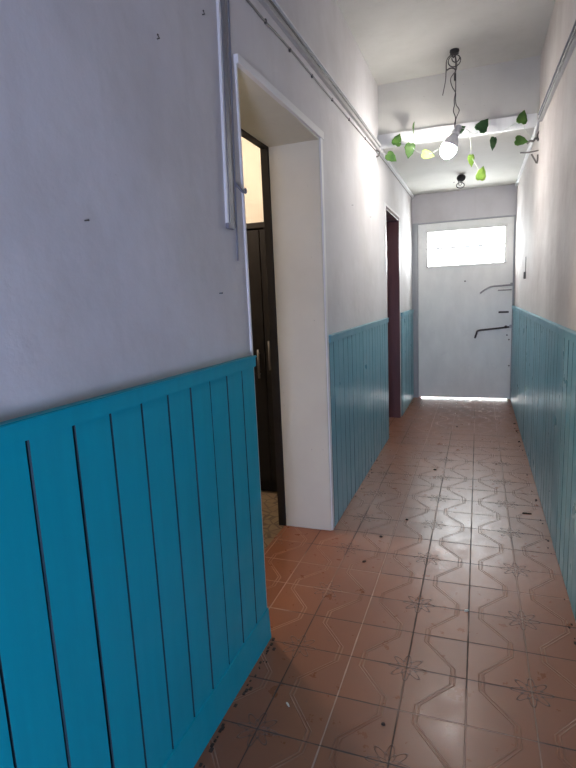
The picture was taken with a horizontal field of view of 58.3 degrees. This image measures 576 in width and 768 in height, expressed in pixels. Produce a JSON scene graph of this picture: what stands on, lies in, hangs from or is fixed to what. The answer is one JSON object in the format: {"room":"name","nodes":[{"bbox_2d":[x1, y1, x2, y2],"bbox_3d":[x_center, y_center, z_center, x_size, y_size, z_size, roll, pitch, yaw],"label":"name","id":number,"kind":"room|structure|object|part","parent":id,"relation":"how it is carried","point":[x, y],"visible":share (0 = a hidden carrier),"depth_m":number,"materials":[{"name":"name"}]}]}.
{"room":"hallway","nodes":[
{"label":"hallway","id":0,"kind":"room"},
{"bbox_2d":[0,0,411,421],"bbox_3d":[0.011,-0.657,2.915,0.300,3.250,9.620,1,10,20],"label":"wall","id":1,"kind":"structure","parent":0,"point":[111,124],"depth_m":1.39,"materials":[{"name":"paint"}]},
{"bbox_2d":[0,355,270,767],"bbox_3d":[-0.754,0.797,0.406,0.031,1.260,3.770,1,10,20],"label":"wainscot panel","id":2,"kind":"object","parent":1,"relation":"attached to","point":[134,612],"visible":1,"depth_m":1.34,"materials":[{"name":"blue wood"}]},
{"bbox_3d":[-0.780,0.211,0.309,0.031,0.071,3.770,1,10,20],"label":"cap rail","id":3,"kind":"part","parent":2,"relation":"part of","materials":[{"name":"blue wood"}]},
{"bbox_3d":[-0.731,1.350,0.497,0.027,0.138,3.770,1,10,20],"label":"skirting","id":4,"kind":"part","parent":2,"relation":"part of","materials":[{"name":"blue wood"}]},
{"bbox_2d":[216,0,234,229],"bbox_3d":[-0.220,-0.957,1.813,0.016,0.802,0.085,1,10,20],"label":"cable trunking","id":5,"kind":"object","parent":1,"relation":"attached to","point":[220,4],"visible":1,"depth_m":1.81,"materials":[{"name":"white plastic"}]},
{"bbox_3d":[-0.228,-0.957,1.798,0.011,0.795,0.048,1,10,20],"label":"trunking lid","id":6,"kind":"part","parent":5,"relation":"part of","materials":[{"name":"white plastic"}]},
{"bbox_2d":[228,0,246,260],"bbox_3d":[-0.185,-0.921,1.887,0.029,0.920,0.080,1,10,20],"label":"cable","id":7,"kind":"object","parent":1,"relation":"attached to","point":[244,191],"visible":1,"depth_m":1.88,"materials":[{"name":"white plastic"}]},
{"bbox_2d":[241,129,285,525],"bbox_3d":[-0.267,-0.151,2.687,0.049,2.350,1.110,1,10,20],"label":"door frame","id":8,"kind":"structure","parent":1,"relation":"attached to","point":[264,150],"depth_m":3.14,"materials":[{"name":"brown wood"}]},
{"bbox_2d":[233,53,334,599],"bbox_3d":[0.052,-0.162,2.588,0.020,2.375,1.132,1,10,20],"label":"door frame","id":9,"kind":"structure","parent":1,"relation":"attached to","point":[240,62],"depth_m":2.38,"materials":[{"name":"paint"}]},
{"bbox_2d":[237,67,331,593],"bbox_3d":[-0.099,-0.139,2.627,0.303,2.332,1.074,1,10,20],"label":"doorway reveal","id":10,"kind":"structure","parent":1,"relation":"in","point":[294,155],"depth_m":3.06,"materials":[{"name":"paint"}]},
{"bbox_2d":[258,0,380,150],"bbox_3d":[0.138,-1.691,2.735,0.029,0.166,3.920,1,10,20],"label":"cable trunking","id":11,"kind":"object","parent":1,"relation":"attached to","point":[272,7],"visible":0.99,"depth_m":2.71,"materials":[{"name":"plastic"}]},
{"bbox_2d":[246,0,411,197],"bbox_3d":[0.554,-1.847,3.894,0.010,0.179,6.400,1,10,20],"label":"cable","id":12,"kind":"object","parent":1,"relation":"attached to","point":[248,1],"visible":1,"depth_m":2.67,"materials":[{"name":"grey plastic"}]},
{"bbox_2d":[329,318,388,525],"bbox_3d":[0.641,0.130,4.190,0.031,1.222,2.155,1,10,20],"label":"wainscot panel","id":13,"kind":"object","parent":1,"relation":"attached to","point":[358,356],"visible":0.94,"depth_m":3.84,"materials":[{"name":"blue wood"}]},
{"bbox_3d":[0.615,-0.451,4.094,0.031,0.045,2.155,1,10,20],"label":"cap rail","id":14,"kind":"part","parent":13,"relation":"part of","materials":[{"name":"blue wood"}]},
{"bbox_2d":[385,203,400,368],"bbox_3d":[1.141,-0.669,5.561,0.008,2.317,0.970,1,10,20],"label":"door frame","id":15,"kind":"structure","parent":1,"relation":"attached to","point":[390,208],"depth_m":5.10,"materials":[{"name":"paint"}]},
{"bbox_2d":[386,206,400,417],"bbox_3d":[1.002,-0.662,5.613,0.302,2.297,0.914,1,10,20],"label":"door","id":16,"kind":"structure","parent":1,"relation":"in","point":[392,220],"depth_m":5.95,"materials":[{"name":"wood"}]},
{"bbox_2d":[380,149,413,197],"bbox_3d":[1.239,-2.281,5.722,0.030,0.034,2.475,1,10,20],"label":"trim","id":17,"kind":"structure","parent":1,"relation":"attached to","point":[389,163],"depth_m":5.46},
{"bbox_2d":[401,309,413,415],"bbox_3d":[1.547,-0.320,6.647,0.031,1.231,1.180,1,10,20],"label":"wainscot panel","id":18,"kind":"object","parent":1,"relation":"attached to","point":[407,373],"visible":0.98,"depth_m":6.54,"materials":[{"name":"blue wood"}]},
{"bbox_3d":[1.520,-0.904,6.551,0.031,0.045,1.180,1,10,20],"label":"cap rail","id":19,"kind":"part","parent":18,"relation":"part of","materials":[{"name":"blue wood"}]},
{"bbox_2d":[378,113,538,148],"bbox_3d":[1.398,-2.123,4.338,1.283,0.113,0.030,1,10,20],"label":"beam","id":20,"kind":"structure","parent":1,"relation":"attached to","point":[434,134],"depth_m":4.34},
{"bbox_2d":[241,137,263,222],"bbox_3d":[-0.667,-0.707,4.480,2.050,2.900,0.130,1,10,20],"label":"wall","id":21,"kind":"structure","parent":0,"point":[251,158],"depth_m":4.10,"materials":[{"name":"beige paint"}]},
{"bbox_2d":[194,397,575,767],"bbox_3d":[-0.149,0.966,3.418,3.800,0.100,9.900,1,10,20],"label":"floor","id":22,"kind":"structure","parent":0,"point":[389,637],"depth_m":2.30,"materials":[{"name":"tile"}]},
{"bbox_2d":[246,222,276,491],"bbox_3d":[-0.325,-0.190,4.069,1.030,1.985,0.550,1,10,20],"label":"wardrobe","id":23,"kind":"object","parent":22,"relation":"on","point":[258,298],"visible":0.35,"depth_m":3.75,"materials":[{"name":"brown wood"}]},
{"bbox_3d":[-0.211,-0.146,3.755,0.016,0.210,0.032,1,10,20],"label":"handle","id":24,"kind":"part","parent":23,"relation":"part of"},
{"bbox_3d":[-0.047,-0.170,3.716,0.235,1.835,0.020,1,10,20],"label":"door","id":25,"kind":"part","parent":23,"relation":"part of","materials":[{"name":"brown wood"}]},
{"bbox_3d":[-0.131,-0.204,3.715,0.016,0.210,0.032,1,10,20],"label":"handle","id":26,"kind":"part","parent":23,"relation":"part of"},
{"bbox_2d":[199,406,575,767],"bbox_3d":[1.240,0.749,4.037,1.239,0.005,6.266,1,10,20],"label":"crumbs","id":27,"kind":"object","parent":22,"relation":"on","point":[221,729],"visible":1,"depth_m":1.95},
{"bbox_2d":[336,0,554,194],"bbox_3d":[0.629,-2.044,2.436,1.750,0.615,9.620,1,10,20],"label":"ceiling","id":28,"kind":"structure","parent":0,"point":[405,45],"depth_m":4.15,"materials":[{"name":"paint"}]},
{"bbox_2d":[440,48,461,158],"bbox_3d":[1.251,-2.139,3.957,0.159,0.777,0.124,1,10,20],"label":"pendant light","id":29,"kind":"object","parent":28,"relation":"hanging from","point":[449,147],"visible":1,"depth_m":3.96,"materials":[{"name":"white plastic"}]},
{"bbox_3d":[1.250,-1.813,4.015,0.126,0.116,0.122,1,10,20],"label":"bulb","id":30,"kind":"part","parent":29,"relation":"part of","materials":[{"name":"white glass"}]},
{"bbox_3d":[1.258,-1.878,4.001,0.121,0.121,0.123,1,10,20],"label":"bulb","id":31,"kind":"part","parent":29,"relation":"part of","materials":[{"name":"white glass"}]},
{"bbox_2d":[456,174,465,188],"bbox_3d":[1.930,-2.265,5.767,0.102,0.156,0.060,1,10,20],"label":"ceiling lamp","id":32,"kind":"object","parent":28,"relation":"attached to","point":[460,178],"visible":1,"depth_m":5.75,"materials":[{"name":"black plastic"}]},
{"bbox_2d":[412,184,516,223],"bbox_3d":[2.306,-2.342,6.810,1.285,0.363,0.285,1,10,20],"label":"wall","id":33,"kind":"structure","parent":0,"point":[497,200],"depth_m":6.67,"materials":[{"name":"paint"}]},
{"bbox_2d":[412,215,515,398],"bbox_3d":[2.326,-0.974,6.922,1.283,2.371,0.112,1,10,20],"label":"door","id":34,"kind":"structure","parent":33,"relation":"in","point":[463,313],"depth_m":6.91,"materials":[{"name":"paint"}]},
{"bbox_2d":[514,0,575,330],"bbox_3d":[1.436,-0.635,2.393,0.165,3.250,9.620,1,10,20],"label":"wall","id":35,"kind":"structure","parent":0,"point":[546,190],"depth_m":3.31,"materials":[{"name":"paint"}]},
{"bbox_2d":[523,257,525,278],"bbox_3d":[2.324,-1.140,5.067,0.021,0.210,0.030,1,10,20],"label":"strap","id":36,"kind":"object","parent":35,"relation":"attached to","point":[524,273],"visible":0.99,"depth_m":5.06,"materials":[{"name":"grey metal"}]},
{"bbox_2d":[515,127,538,186],"bbox_3d":[2.420,-2.263,5.290,0.025,0.034,2.475,1,10,20],"label":"trim","id":37,"kind":"structure","parent":35,"relation":"attached to","point":[529,148],"depth_m":5.22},
{"bbox_2d":[520,131,538,163],"bbox_3d":[1.942,-1.898,4.124,0.160,0.272,0.030,1,10,20],"label":"wall hook","id":38,"kind":"object","parent":35,"relation":"attached to","point":[535,138],"visible":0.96,"depth_m":4.12,"materials":[{"name":"grey metal"}]},
{"bbox_2d":[380,110,531,180],"bbox_3d":[1.361,-1.935,4.240,1.280,0.552,0.184,1,10,20],"label":"ivy garland","id":39,"kind":"object","parent":38,"relation":"hanging from","point":[482,126],"visible":0.94,"depth_m":4.23},
{"bbox_3d":[1.360,-1.923,4.228,1.281,0.441,0.158,0,10,18],"label":"stem","id":40,"kind":"part","parent":39,"relation":"part of","materials":[{"name":"green plant"}]},
{"bbox_2d":[529,102,542,147],"bbox_3d":[1.973,-2.059,4.089,0.023,0.109,1.001,1,10,20],"label":"conduit pipe","id":41,"kind":"object","parent":35,"relation":"attached to","point":[537,120],"visible":0.63,"depth_m":4.13,"materials":[{"name":"white plastic"}]},
{"bbox_2d":[510,305,575,619],"bbox_3d":[1.355,0.368,2.497,0.031,1.237,9.220,1,10,20],"label":"wainscot panel","id":42,"kind":"object","parent":35,"relation":"attached to","point":[543,362],"visible":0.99,"depth_m":3.09,"materials":[{"name":"blue wood"}]},
{"bbox_3d":[1.329,-0.219,2.400,0.031,0.045,9.220,1,10,20],"label":"cap rail","id":43,"kind":"part","parent":42,"relation":"part of","materials":[{"name":"blue wood"}]},
{"bbox_2d":[538,20,575,121],"bbox_3d":[1.381,-1.670,2.486,0.029,0.225,3.100,1,10,20],"label":"cable trunking","id":44,"kind":"object","parent":35,"relation":"attached to","point":[570,45],"visible":1,"depth_m":2.92,"materials":[{"name":"plastic"}]}
]}

